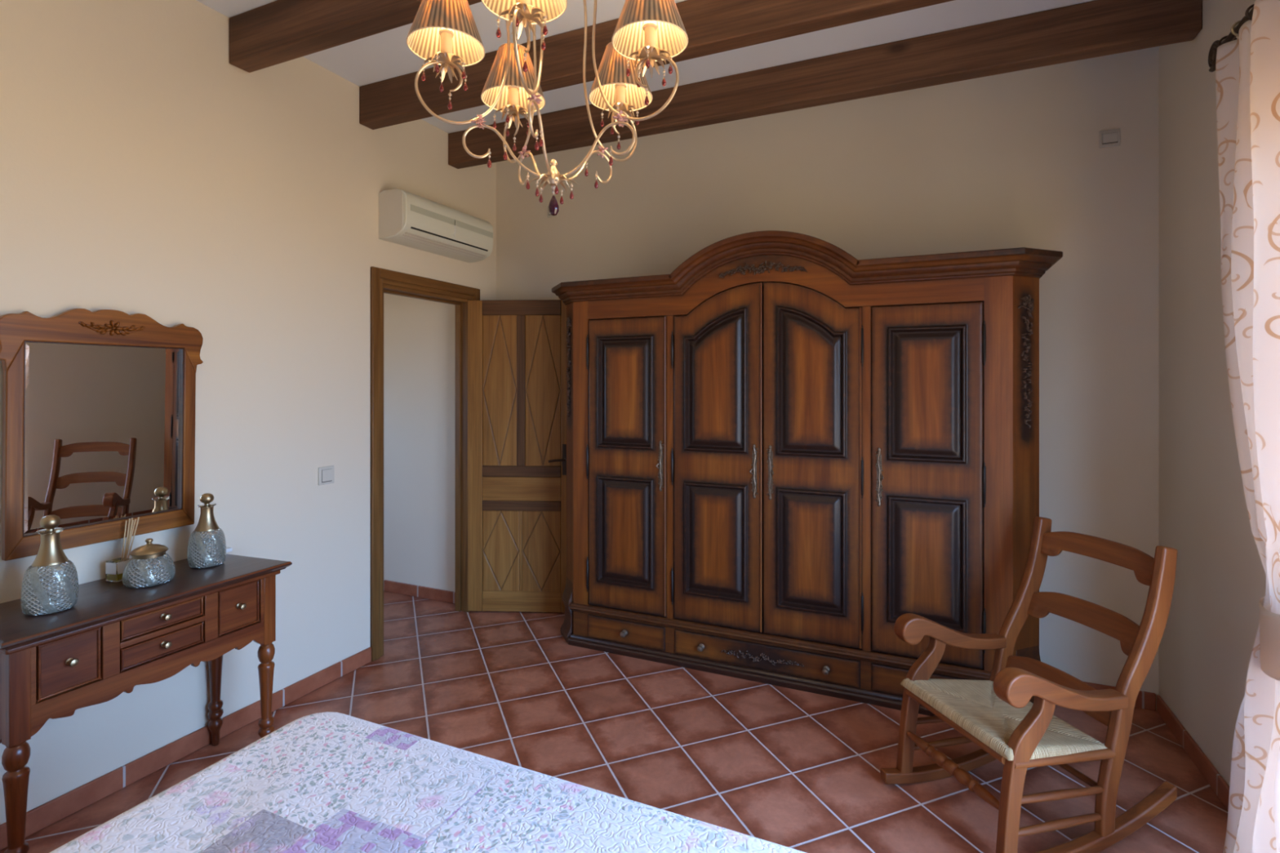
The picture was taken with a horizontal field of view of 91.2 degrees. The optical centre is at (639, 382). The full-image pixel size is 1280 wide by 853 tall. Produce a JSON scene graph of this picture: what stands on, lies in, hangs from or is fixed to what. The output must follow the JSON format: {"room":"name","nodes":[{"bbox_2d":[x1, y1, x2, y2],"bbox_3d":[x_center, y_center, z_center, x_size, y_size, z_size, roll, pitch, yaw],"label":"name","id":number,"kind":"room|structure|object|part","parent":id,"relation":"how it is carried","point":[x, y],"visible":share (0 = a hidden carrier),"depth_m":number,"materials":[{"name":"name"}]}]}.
{"room":"bedroom","nodes":[
{"label":"bedroom","id":0,"kind":"room"},
{"bbox_2d":[0,0,496,824],"bbox_3d":[-2.161,-0.030,1.886,0.085,3.060,5.480,0,0,24],"label":"wall","id":1,"kind":"structure","parent":0,"point":[144,171],"depth_m":2.65,"materials":[{"name":"beige paint"}]},
{"bbox_2d":[0,308,203,560],"bbox_3d":[-1.907,0.155,2.259,0.039,0.831,0.627,1,0,24],"label":"wall mirror","id":2,"kind":"object","parent":1,"relation":"attached to","point":[99,408],"visible":1,"depth_m":2.22,"materials":[{"name":"brown wood"}]},
{"bbox_3d":[-1.918,0.537,2.264,0.025,0.067,0.570,1,0,24],"label":"rail","id":3,"kind":"part","parent":2,"relation":"part of","materials":[{"name":"wood"}]},
{"bbox_3d":[-1.908,-0.149,2.259,0.026,0.223,0.627,1,0,24],"label":"crest rail","id":4,"kind":"part","parent":2,"relation":"part of","materials":[{"name":"wood"}]},
{"bbox_3d":[-1.920,0.184,2.264,0.007,0.639,0.485,1,0,24],"label":"glass","id":5,"kind":"part","parent":2,"relation":"part of","materials":[{"name":"white mirror"}]},
{"bbox_2d":[78,320,145,336],"bbox_3d":[-1.893,-0.195,2.252,0.020,0.056,0.204,1,0,24],"label":"carved ornament","id":6,"kind":"object","parent":2,"relation":"on","point":[86,327],"depth_m":2.24,"materials":[{"name":"wood"}]},
{"bbox_2d":[0,647,371,850],"bbox_3d":[-2.340,1.460,1.366,0.013,0.080,4.383,0,0,24],"label":"baseboard","id":7,"kind":"structure","parent":1,"relation":"attached to","point":[38,818],"depth_m":2.44,"materials":[{"name":"ceramic"}]},
{"bbox_2d":[226,546,232,552],"bbox_3d":[-1.743,0.701,2.607,0.042,0.016,0.070,0,0,24],"label":"wall outlet","id":8,"kind":"object","parent":1,"relation":"attached to","point":[228,548],"visible":0.34,"depth_m":2.62,"materials":[{"name":"white plastic"}]},
{"bbox_2d":[318,465,333,485],"bbox_3d":[-1.558,0.462,3.114,0.013,0.088,0.088,0,0,24],"label":"light switch","id":9,"kind":"object","parent":1,"relation":"attached to","point":[326,474],"visible":1,"depth_m":3.10,"materials":[{"name":"beige plastic"}]},
{"bbox_2d":[370,266,479,661],"bbox_3d":[-1.300,0.440,3.795,0.111,2.124,0.901,0,0,24],"label":"trim","id":10,"kind":"structure","parent":1,"relation":"attached to","point":[383,281],"depth_m":3.44,"materials":[{"name":"brown wood"}]},
{"bbox_2d":[467,299,566,612],"bbox_3d":[-0.785,0.478,4.066,0.690,2.027,0.090,0,0,3],"label":"door","id":11,"kind":"structure","parent":10,"relation":"attached to","point":[517,349],"depth_m":4.07,"materials":[{"name":"brown wood"}]},
{"bbox_3d":[-0.914,0.053,4.096,0.227,0.978,0.025,0,0,3],"label":"diamond panel","id":12,"kind":"part","parent":11,"relation":"part of","materials":[{"name":"brown wood"}]},
{"bbox_3d":[-0.906,1.098,4.095,0.243,0.522,0.025,0,0,3],"label":"diamond panel","id":13,"kind":"part","parent":11,"relation":"part of","materials":[{"name":"brown wood"}]},
{"bbox_3d":[-0.770,0.694,4.092,0.516,0.155,0.037,0,0,3],"label":"rail","id":14,"kind":"part","parent":11,"relation":"part of","materials":[{"name":"brown wood"}]},
{"bbox_3d":[-0.770,1.426,4.092,0.516,0.132,0.037,0,0,3],"label":"rail","id":15,"kind":"part","parent":11,"relation":"part of","materials":[{"name":"brown wood"}]},
{"bbox_3d":[-0.770,0.803,4.090,0.516,0.065,0.041,0,0,3],"label":"dark rail","id":16,"kind":"part","parent":11,"relation":"part of","materials":[{"name":"brown wood"}]},
{"bbox_3d":[-0.770,0.580,4.090,0.516,0.073,0.041,0,0,3],"label":"dark rail","id":17,"kind":"part","parent":11,"relation":"part of","materials":[{"name":"brown wood"}]},
{"bbox_3d":[-0.770,-0.486,4.090,0.516,0.098,0.041,0,0,3],"label":"dark rail","id":18,"kind":"part","parent":11,"relation":"part of","materials":[{"name":"brown wood"}]},
{"bbox_3d":[-0.639,1.098,4.083,0.254,0.522,0.025,0,0,3],"label":"diamond panel","id":19,"kind":"part","parent":11,"relation":"part of","materials":[{"name":"brown wood"}]},
{"bbox_3d":[-0.629,0.053,4.082,0.234,0.978,0.025,0,0,3],"label":"diamond panel","id":20,"kind":"part","parent":11,"relation":"part of","materials":[{"name":"brown wood"}]},
{"bbox_3d":[-0.527,0.500,4.035,0.120,0.200,0.052,0,0,3],"label":"handle","id":21,"kind":"part","parent":11,"relation":"part of","materials":[{"name":"grey metal"}]},
{"bbox_2d":[378,188,493,262],"bbox_3d":[-1.183,-0.913,3.722,0.201,0.262,0.749,0,0,24],"label":"air conditioner","id":22,"kind":"object","parent":1,"relation":"attached to","point":[406,219],"visible":1,"depth_m":3.56,"materials":[{"name":"beige plastic"}]},
{"bbox_2d":[410,204,455,225],"bbox_3d":[-1.161,-0.941,3.532,0.004,0.034,0.358,0,0,24],"label":"grille","id":23,"kind":"object","parent":22,"relation":"attached to","point":[420,211],"depth_m":3.52,"materials":[{"name":"beige plastic"}]},
{"bbox_2d":[456,220,493,238],"bbox_3d":[-1.014,-0.941,3.860,0.004,0.034,0.344,0,0,24],"label":"grille","id":24,"kind":"object","parent":22,"relation":"attached to","point":[465,226],"depth_m":3.85,"materials":[{"name":"beige plastic"}]},
{"bbox_2d":[383,293,454,591],"bbox_3d":[-1.975,0.250,4.630,1.814,2.500,0.100,0,0,24],"label":"wall","id":25,"kind":"structure","parent":0,"point":[419,335],"depth_m":4.38,"materials":[{"name":"beige paint"}]},
{"bbox_2d":[383,579,454,604],"bbox_3d":[-2.007,1.460,4.582,1.795,0.080,0.013,0,0,24],"label":"baseboard","id":26,"kind":"structure","parent":25,"relation":"attached to","point":[432,593],"depth_m":4.36,"materials":[{"name":"tile"}]},
{"bbox_2d":[0,591,1227,852],"bbox_3d":[-1.145,1.550,1.487,5.895,0.100,5.580,0,0,24],"label":"floor","id":27,"kind":"structure","parent":0,"point":[798,770],"depth_m":2.59,"materials":[{"name":"tile"}]},
{"bbox_2d":[0,554,292,852],"bbox_3d":[-1.750,1.105,2.181,0.417,0.790,0.864,0,0,24],"label":"console table","id":28,"kind":"object","parent":27,"relation":"on","point":[116,638],"visible":0.94,"depth_m":2.02,"materials":[{"name":"brown wood"}]},
{"bbox_3d":[-1.925,0.887,1.839,0.275,0.286,0.018,0,0,24],"label":"panel","id":29,"kind":"part","parent":28,"relation":"part of","materials":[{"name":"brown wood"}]},
{"bbox_3d":[-1.775,1.122,1.784,0.059,0.756,0.059,0,0,24],"label":"leg","id":30,"kind":"part","parent":28,"relation":"part of","materials":[{"name":"brown wood"}]},
{"bbox_2d":[20,515,78,615],"bbox_3d":[-1.840,0.562,1.956,0.132,0.294,0.132,0,0,24],"label":"decanter","id":31,"kind":"object","parent":28,"relation":"on","point":[50,585],"visible":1,"depth_m":1.93,"materials":[{"name":"clear glass"}]},
{"bbox_3d":[-1.840,0.635,1.956,0.132,0.148,0.132,0,0,24],"label":"glass","id":32,"kind":"part","parent":31,"relation":"part of","materials":[{"name":"clear glass"}]},
{"bbox_3d":[-1.730,0.843,1.891,0.030,0.161,0.152,0,0,24],"label":"drawer","id":33,"kind":"part","parent":28,"relation":"part of","materials":[{"name":"brown wood"}]},
{"bbox_3d":[-1.702,0.839,1.879,0.031,0.025,0.025,0,0,24],"label":"knob","id":34,"kind":"part","parent":28,"relation":"part of","materials":[{"name":"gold metal"}]},
{"bbox_2d":[105,516,139,582],"bbox_3d":[-1.867,0.603,2.272,0.053,0.212,0.097,0,0,13],"label":"reed diffuser","id":35,"kind":"object","parent":28,"relation":"on","point":[114,568],"visible":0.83,"depth_m":2.24,"materials":[{"name":"clear glass"}]},
{"bbox_3d":[-1.873,0.673,2.250,0.052,0.072,0.052,0,0,13],"label":"glass","id":36,"kind":"part","parent":35,"relation":"part of","materials":[{"name":"white"}]},
{"bbox_3d":[-1.760,0.750,2.186,0.374,0.016,0.818,0,0,24],"label":"moulding","id":37,"kind":"part","parent":28,"relation":"part of","materials":[{"name":"brown wood"}]},
{"bbox_2d":[121,537,175,587],"bbox_3d":[-1.738,0.631,2.219,0.151,0.156,0.151,0,0,24],"label":"lidded jar","id":38,"kind":"object","parent":28,"relation":"on","point":[149,565],"visible":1,"depth_m":2.17,"materials":[{"name":"clear glass"}]},
{"bbox_3d":[-1.738,0.584,2.219,0.110,0.062,0.110,0,0,24],"label":"lid","id":39,"kind":"part","parent":38,"relation":"part of","materials":[{"name":"gold metal"}]},
{"bbox_3d":[-1.738,0.661,2.219,0.151,0.096,0.151,0,0,24],"label":"glass","id":40,"kind":"part","parent":38,"relation":"part of","materials":[{"name":"clear glass"}]},
{"bbox_3d":[-1.625,0.795,2.126,0.030,0.065,0.251,0,0,24],"label":"drawer","id":41,"kind":"part","parent":28,"relation":"part of","materials":[{"name":"brown wood"}]},
{"bbox_3d":[-1.625,0.889,2.126,0.030,0.069,0.251,0,0,24],"label":"drawer","id":42,"kind":"part","parent":28,"relation":"part of","materials":[{"name":"brown wood"}]},
{"bbox_3d":[-1.597,0.885,2.113,0.031,0.025,0.025,0,0,24],"label":"knob","id":43,"kind":"part","parent":28,"relation":"part of","materials":[{"name":"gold metal"}]},
{"bbox_3d":[-1.597,0.791,2.113,0.031,0.025,0.025,0,0,24],"label":"knob","id":44,"kind":"part","parent":28,"relation":"part of","materials":[{"name":"gold metal"}]},
{"bbox_2d":[186,493,226,568],"bbox_3d":[-1.683,0.570,2.435,0.125,0.278,0.125,0,0,24],"label":"decanter","id":45,"kind":"object","parent":28,"relation":"on","point":[206,544],"visible":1,"depth_m":2.40,"materials":[{"name":"clear glass"}]},
{"bbox_3d":[-1.683,0.639,2.435,0.125,0.140,0.125,0,0,24],"label":"glass","id":46,"kind":"part","parent":45,"relation":"part of","materials":[{"name":"clear glass"}]},
{"bbox_3d":[-1.757,1.122,2.594,0.059,0.756,0.059,0,0,24],"label":"leg","id":47,"kind":"part","parent":28,"relation":"part of","materials":[{"name":"brown wood"}]},
{"bbox_3d":[-1.520,0.843,2.360,0.030,0.161,0.152,0,0,24],"label":"drawer","id":48,"kind":"part","parent":28,"relation":"part of","materials":[{"name":"brown wood"}]},
{"bbox_3d":[-1.492,0.839,2.347,0.031,0.025,0.025,0,0,24],"label":"knob","id":49,"kind":"part","parent":28,"relation":"part of","materials":[{"name":"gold metal"}]},
{"bbox_3d":[-1.470,1.122,2.465,0.059,0.756,0.059,0,0,24],"label":"leg","id":50,"kind":"part","parent":28,"relation":"part of","materials":[{"name":"brown wood"}]},
{"bbox_2d":[551,231,1062,715],"bbox_3d":[0.687,0.378,3.319,2.580,2.244,0.517,0,0,24],"label":"wardrobe","id":51,"kind":"object","parent":27,"relation":"on","point":[766,473],"visible":0.98,"depth_m":3.07,"materials":[{"name":"brown wood"}]},
{"bbox_3d":[-0.403,0.410,3.684,0.020,1.800,0.161,0,0,-21],"label":"corner panel","id":52,"kind":"part","parent":51,"relation":"part of","materials":[{"name":"brown wood"}]},
{"bbox_3d":[-0.091,1.382,3.442,0.032,0.032,0.040,0,0,24],"label":"knob","id":53,"kind":"part","parent":51,"relation":"part of","materials":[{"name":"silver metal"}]},
{"bbox_3d":[-0.082,0.055,3.466,0.296,0.572,0.013,0,0,24],"label":"door panel","id":54,"kind":"part","parent":51,"relation":"part of","materials":[{"name":"brown wood"}]},
{"bbox_3d":[-0.082,0.824,3.466,0.296,0.549,0.013,0,0,24],"label":"door panel","id":55,"kind":"part","parent":51,"relation":"part of","materials":[{"name":"brown wood"}]},
{"bbox_3d":[-0.081,1.382,3.465,0.474,0.130,0.012,0,0,24],"label":"drawer","id":56,"kind":"part","parent":51,"relation":"part of","materials":[{"name":"brown wood"}]},
{"bbox_3d":[-0.075,0.454,3.469,0.474,1.620,0.040,0,0,24],"label":"door","id":57,"kind":"part","parent":51,"relation":"part of","materials":[{"name":"brown wood"}]},
{"bbox_3d":[0.107,0.450,3.366,0.039,0.276,0.026,0,0,24],"label":"door pull","id":58,"kind":"part","parent":51,"relation":"part of","materials":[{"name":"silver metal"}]},
{"bbox_3d":[0.166,0.476,3.375,0.038,1.668,0.030,0,0,24],"label":"post","id":59,"kind":"part","parent":51,"relation":"part of","materials":[{"name":"brown wood"}]},
{"bbox_3d":[0.315,1.382,3.260,0.032,0.032,0.040,0,0,24],"label":"knob","id":60,"kind":"part","parent":51,"relation":"part of","materials":[{"name":"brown metal"}]},
{"bbox_3d":[0.390,-0.009,3.255,0.291,0.690,0.014,0,0,24],"label":"door panel","id":61,"kind":"part","parent":51,"relation":"part of","materials":[{"name":"brown wood"}]},
{"bbox_3d":[0.390,0.821,3.255,0.291,0.544,0.013,0,0,24],"label":"door panel","id":62,"kind":"part","parent":51,"relation":"part of","materials":[{"name":"brown wood"}]},
{"bbox_3d":[0.398,0.380,3.257,0.476,1.769,0.040,0,0,24],"label":"door","id":63,"kind":"part","parent":51,"relation":"part of","materials":[{"name":"brown wood"}]},
{"bbox_3d":[0.574,0.450,3.158,0.039,0.276,0.026,0,0,24],"label":"door pull","id":64,"kind":"part","parent":51,"relation":"part of","materials":[{"name":"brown metal"}]},
{"bbox_3d":[0.613,1.382,3.155,0.940,0.130,0.012,0,0,24],"label":"drawer","id":65,"kind":"part","parent":51,"relation":"part of","materials":[{"name":"brown wood"}]},
{"bbox_3d":[0.649,0.450,3.124,0.039,0.276,0.026,0,0,24],"label":"door pull","id":66,"kind":"part","parent":51,"relation":"part of","materials":[{"name":"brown metal"}]},
{"bbox_3d":[0.621,1.384,3.171,2.188,0.152,0.032,0,0,24],"label":"drawer rail","id":67,"kind":"part","parent":51,"relation":"part of","materials":[{"name":"brown wood"}]},
{"bbox_3d":[0.698,1.290,3.345,2.468,0.046,0.461,0,0,24],"label":"waist moulding","id":68,"kind":"part","parent":51,"relation":"part of","materials":[{"name":"brown wood"}]},
{"bbox_3d":[0.687,-0.603,3.319,2.580,0.282,0.517,0,0,24],"label":"cornice","id":69,"kind":"part","parent":51,"relation":"part of","materials":[{"name":"brown wood"}]},
{"bbox_3d":[0.833,-0.009,3.057,0.283,0.689,0.014,0,0,24],"label":"door panel","id":70,"kind":"part","parent":51,"relation":"part of","materials":[{"name":"brown wood"}]},
{"bbox_3d":[0.833,0.821,3.057,0.283,0.544,0.013,0,0,24],"label":"door panel","id":71,"kind":"part","parent":51,"relation":"part of","materials":[{"name":"brown wood"}]},
{"bbox_3d":[0.834,0.380,3.062,0.470,1.769,0.040,0,0,24],"label":"door","id":72,"kind":"part","parent":51,"relation":"part of","materials":[{"name":"brown wood"}]},
{"bbox_3d":[0.890,1.382,3.003,0.032,0.032,0.040,0,0,24],"label":"knob","id":73,"kind":"part","parent":51,"relation":"part of","materials":[{"name":"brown metal"}]},
{"bbox_3d":[1.074,0.476,2.969,0.039,1.668,0.030,0,0,24],"label":"post","id":74,"kind":"part","parent":51,"relation":"part of","materials":[{"name":"brown wood"}]},
{"bbox_3d":[1.114,0.442,2.916,0.039,0.276,0.026,0,0,24],"label":"door pull","id":75,"kind":"part","parent":51,"relation":"part of","materials":[{"name":"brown metal"}]},
{"bbox_3d":[1.299,1.382,2.848,0.467,0.130,0.012,0,0,24],"label":"drawer","id":76,"kind":"part","parent":51,"relation":"part of","materials":[{"name":"brown wood"}]},
{"bbox_3d":[1.300,0.052,2.848,0.278,0.567,0.013,0,0,24],"label":"door panel","id":77,"kind":"part","parent":51,"relation":"part of","materials":[{"name":"brown wood"}]},
{"bbox_3d":[1.300,0.818,2.848,0.278,0.537,0.013,0,0,24],"label":"door panel","id":78,"kind":"part","parent":51,"relation":"part of","materials":[{"name":"brown wood"}]},
{"bbox_3d":[1.300,0.454,2.854,0.462,1.620,0.040,0,0,24],"label":"door","id":79,"kind":"part","parent":51,"relation":"part of","materials":[{"name":"brown wood"}]},
{"bbox_3d":[1.685,0.410,2.750,0.161,1.800,0.020,0,0,-21],"label":"corner panel","id":80,"kind":"part","parent":51,"relation":"part of","materials":[{"name":"brown wood"}]},
{"bbox_2d":[880,516,1177,852],"bbox_3d":[1.331,1.019,2.197,0.773,0.961,0.524,0,0,-15],"label":"rocking chair","id":81,"kind":"object","parent":27,"relation":"on","point":[997,714],"visible":1,"depth_m":2.06,"materials":[{"name":"brown wood"}]},
{"bbox_3d":[1.062,1.211,2.364,0.202,0.502,0.034,0,0,-15],"label":"leg","id":82,"kind":"part","parent":81,"relation":"part of","materials":[{"name":"brown wood"}]},
{"bbox_3d":[1.192,0.955,2.401,0.472,0.158,0.057,0,0,-15],"label":"arm","id":83,"kind":"part","parent":81,"relation":"part of","materials":[{"name":"brown wood"}]},
{"bbox_3d":[1.061,1.150,2.125,0.033,0.034,0.440,0,0,-15],"label":"seat rail","id":84,"kind":"part","parent":81,"relation":"part of","materials":[{"name":"brown wood"}]},
{"bbox_3d":[1.245,1.150,2.174,0.417,0.087,0.492,0,0,-15],"label":"rush seat","id":85,"kind":"part","parent":81,"relation":"part of","materials":[{"name":"beige wicker"}]},
{"bbox_3d":[1.491,0.992,2.478,0.320,0.907,0.034,0,0,-15],"label":"post","id":86,"kind":"part","parent":81,"relation":"part of","materials":[{"name":"brown wood"}]},
{"bbox_3d":[1.181,1.211,1.917,0.202,0.502,0.034,0,0,-15],"label":"leg","id":87,"kind":"part","parent":81,"relation":"part of","materials":[{"name":"brown wood"}]},
{"bbox_3d":[1.312,0.955,1.950,0.472,0.158,0.057,0,0,-15],"label":"arm","id":88,"kind":"part","parent":81,"relation":"part of","materials":[{"name":"brown wood"}]},
{"bbox_3d":[1.314,1.169,1.948,0.392,0.057,0.030,0,0,-15],"label":"seat rail","id":89,"kind":"part","parent":81,"relation":"part of","materials":[{"name":"brown wood"}]},
{"bbox_3d":[1.609,0.992,2.032,0.320,0.907,0.034,0,0,-15],"label":"post","id":90,"kind":"part","parent":81,"relation":"part of","materials":[{"name":"brown wood"}]},
{"bbox_3d":[-0.623,1.212,0.532,1.452,0.575,1.962,0,0,24],"label":"bed","id":91,"kind":"object","parent":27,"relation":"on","visible":0,"materials":[{"name":"fabric"}]},
{"bbox_2d":[48,711,806,852],"bbox_3d":[-0.623,1.133,0.533,1.630,0.476,2.134,0,0,24],"label":"quilt","id":92,"kind":"object","parent":91,"relation":"on","point":[326,782],"visible":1,"depth_m":1.32,"materials":[{"name":"white fabric"}]},
{"bbox_2d":[195,0,1095,133],"bbox_3d":[-0.346,-1.610,1.130,4.045,0.100,5.580,0,0,24],"label":"ceiling","id":93,"kind":"structure","parent":0,"point":[384,55],"depth_m":2.87,"materials":[{"name":"white paint"}]},
{"bbox_2d":[229,0,481,72],"bbox_3d":[-0.054,-1.460,1.967,3.693,0.198,0.092,0,0,24],"label":"ceiling beam","id":94,"kind":"structure","parent":93,"relation":"attached to","point":[277,32],"depth_m":2.50,"materials":[{"name":"brown wood"}]},
{"bbox_2d":[406,0,688,215],"bbox_3d":[-0.197,-0.988,1.560,0.651,1.144,0.669,0,0,24],"label":"chandelier","id":95,"kind":"object","parent":93,"relation":"hanging from","point":[445,33],"visible":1,"depth_m":1.52,"materials":[{"name":"beige metal"}]},
{"bbox_3d":[-0.463,-0.800,1.499,0.180,0.003,0.180,0,0,24],"label":"shade trim","id":96,"kind":"part","parent":95,"relation":"part of","materials":[{"name":"beige fabric"}]},
{"bbox_3d":[-0.463,-0.870,1.499,0.181,0.140,0.181,0,0,24],"label":"lamp shade","id":97,"kind":"part","parent":95,"relation":"part of","materials":[{"name":"fabric"}]},
{"bbox_2d":[471,114,486,129],"bbox_3d":[-0.389,-0.631,1.520,0.034,0.037,0.034,0,0,24],"label":"flower","id":98,"kind":"object","parent":95,"relation":"on","point":[478,120],"depth_m":1.51,"materials":[{"name":"pink plant"}]},
{"bbox_3d":[-0.378,-0.895,1.522,0.319,0.773,0.007,0,0,-15],"label":"arm","id":99,"kind":"part","parent":95,"relation":"part of","materials":[{"name":"beige metal"}]},
{"bbox_3d":[-0.359,-0.800,1.778,0.180,0.003,0.180,0,0,24],"label":"shade trim","id":100,"kind":"part","parent":95,"relation":"part of","materials":[{"name":"beige fabric"}]},
{"bbox_3d":[-0.359,-0.870,1.778,0.181,0.140,0.181,0,0,24],"label":"lamp shade","id":101,"kind":"part","parent":95,"relation":"part of","materials":[{"name":"fabric"}]},
{"bbox_2d":[517,145,530,159],"bbox_3d":[-0.314,-0.631,1.712,0.036,0.038,0.032,0,0,-20],"label":"flower","id":102,"kind":"object","parent":95,"relation":"on","point":[524,153],"depth_m":1.71,"materials":[{"name":"pink plant"}]},
{"bbox_3d":[-0.242,-0.800,1.311,0.180,0.003,0.180,0,0,24],"label":"shade trim","id":103,"kind":"part","parent":95,"relation":"part of","materials":[{"name":"beige fabric"}]},
{"bbox_3d":[-0.242,-0.870,1.311,0.181,0.140,0.181,0,0,24],"label":"lamp shade","id":104,"kind":"part","parent":95,"relation":"part of","materials":[{"name":"fabric"}]},
{"bbox_3d":[-0.310,-0.895,1.705,0.007,0.773,0.319,0,0,-34],"label":"arm","id":105,"kind":"part","parent":95,"relation":"part of","materials":[{"name":"beige metal"}]},
{"bbox_3d":[-0.233,-0.895,1.398,0.007,0.773,0.319,0,0,6],"label":"arm","id":106,"kind":"part","parent":95,"relation":"part of","materials":[{"name":"beige metal"}]},
{"bbox_2d":[527,89,542,106],"bbox_3d":[-0.234,-0.627,1.388,0.034,0.028,0.037,0,0,-32],"label":"flower","id":107,"kind":"object","parent":95,"relation":"on","point":[533,100],"depth_m":1.38,"materials":[{"name":"pink plant"}]},
{"bbox_3d":[-0.216,-0.503,1.565,0.108,0.018,0.124,0,0,24],"label":"petal crown","id":108,"kind":"part","parent":95,"relation":"part of","materials":[{"name":"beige metal"}]},
{"bbox_3d":[-0.110,-0.895,1.696,0.007,0.773,0.319,0,0,39],"label":"arm","id":109,"kind":"part","parent":95,"relation":"part of","materials":[{"name":"beige metal"}]},
{"bbox_2d":[596,146,608,158],"bbox_3d":[-0.104,-0.628,1.704,0.029,0.033,0.039,0,0,-38],"label":"flower","id":110,"kind":"object","parent":95,"relation":"on","point":[601,151],"depth_m":1.70,"materials":[{"name":"pink plant"}]},
{"bbox_3d":[-0.059,-0.895,1.505,0.319,0.773,0.007,0,0,21],"label":"arm","id":111,"kind":"part","parent":95,"relation":"part of","materials":[{"name":"beige metal"}]},
{"bbox_3d":[-0.055,-0.800,1.764,0.180,0.003,0.180,0,0,24],"label":"shade trim","id":112,"kind":"part","parent":95,"relation":"part of","materials":[{"name":"beige fabric"}]},
{"bbox_2d":[613,110,627,127],"bbox_3d":[-0.044,-0.631,1.500,0.032,0.039,0.038,0,0,24],"label":"flower","id":113,"kind":"object","parent":95,"relation":"on","point":[620,117],"depth_m":1.50,"materials":[{"name":"pink plant"}]},
{"bbox_3d":[-0.055,-0.870,1.764,0.181,0.140,0.181,0,0,24],"label":"lamp shade","id":114,"kind":"part","parent":95,"relation":"part of","materials":[{"name":"fabric"}]},
{"bbox_3d":[0.023,-0.870,1.474,0.181,0.140,0.181,0,0,24],"label":"lamp shade","id":115,"kind":"part","parent":95,"relation":"part of","materials":[{"name":"fabric"}]},
{"bbox_3d":[0.023,-0.800,1.474,0.180,0.003,0.180,0,0,24],"label":"shade trim","id":116,"kind":"part","parent":95,"relation":"part of","materials":[{"name":"beige fabric"}]},
{"bbox_2d":[359,0,954,129],"bbox_3d":[0.224,-1.460,2.589,3.693,0.198,0.092,0,0,24],"label":"ceiling beam","id":117,"kind":"structure","parent":93,"relation":"attached to","point":[711,27],"depth_m":2.69,"materials":[{"name":"brown wood"}]},
{"bbox_2d":[448,0,1202,168],"bbox_3d":[0.501,-1.460,3.210,3.693,0.198,0.092,0,0,24],"label":"ceiling beam","id":118,"kind":"structure","parent":93,"relation":"attached to","point":[1097,28],"depth_m":2.88,"materials":[{"name":"brown wood"}]},
{"bbox_2d":[496,46,1159,710],"bbox_3d":[0.779,-0.030,3.628,4.030,3.060,0.100,0,0,24],"label":"wall","id":119,"kind":"structure","parent":0,"point":[1015,159],"depth_m":3.11,"materials":[{"name":"beige paint"}]},
{"bbox_2d":[1099,128,1119,148],"bbox_3d":[2.198,-1.142,2.932,0.080,0.080,0.013,0,0,24],"label":"wall outlet","id":120,"kind":"object","parent":119,"relation":"attached to","point":[1108,138],"visible":1,"depth_m":2.93,"materials":[{"name":"beige plastic"}]},
{"bbox_2d":[1084,681,1155,711],"bbox_3d":[0.680,1.460,3.610,3.669,0.080,0.013,0,0,24],"label":"baseboard","id":121,"kind":"structure","parent":119,"relation":"attached to","point":[1144,700],"depth_m":2.88,"materials":[{"name":"ceramic"}]},
{"bbox_2d":[1159,0,1266,785],"bbox_3d":[1.352,-0.030,0.316,0.220,3.060,5.480,0,0,24],"label":"wall","id":122,"kind":"structure","parent":0,"point":[1206,646],"depth_m":2.44,"materials":[{"name":"beige paint"}]},
{"bbox_2d":[1156,694,1229,810],"bbox_3d":[2.106,1.460,2.288,0.013,0.080,1.237,0,0,24],"label":"baseboard","id":123,"kind":"structure","parent":122,"relation":"attached to","point":[1220,787],"depth_m":2.46,"materials":[{"name":"ceramic"}]},
{"bbox_2d":[1208,4,1253,72],"bbox_3d":[1.349,-0.989,0.818,0.199,0.099,2.402,0,0,24],"label":"curtain rod","id":124,"kind":"object","parent":122,"relation":"attached to","point":[1233,33],"visible":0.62,"depth_m":1.81,"materials":[{"name":"grey metal"}]},
{"bbox_3d":[1.262,-0.997,0.814,0.020,0.024,2.323,0,0,24],"label":"rod","id":125,"kind":"part","parent":124,"relation":"part of","materials":[{"name":"grey metal"}]},
{"bbox_2d":[1215,0,1279,852],"bbox_3d":[1.617,0.250,1.613,0.121,2.460,0.538,0,0,24],"label":"curtain","id":126,"kind":"object","parent":124,"relation":"hanging from","point":[1247,68],"visible":0.93,"depth_m":1.61,"materials":[{"name":"white fabric"}]},
{"bbox_2d":[1257,595,1279,680],"bbox_3d":[1.590,0.625,1.546,0.079,0.200,0.167,0,0,24],"label":"tieback","id":127,"kind":"object","parent":126,"relation":"attached to","point":[1269,629],"visible":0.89,"depth_m":1.54,"materials":[{"name":"beige fabric"}]}
]}

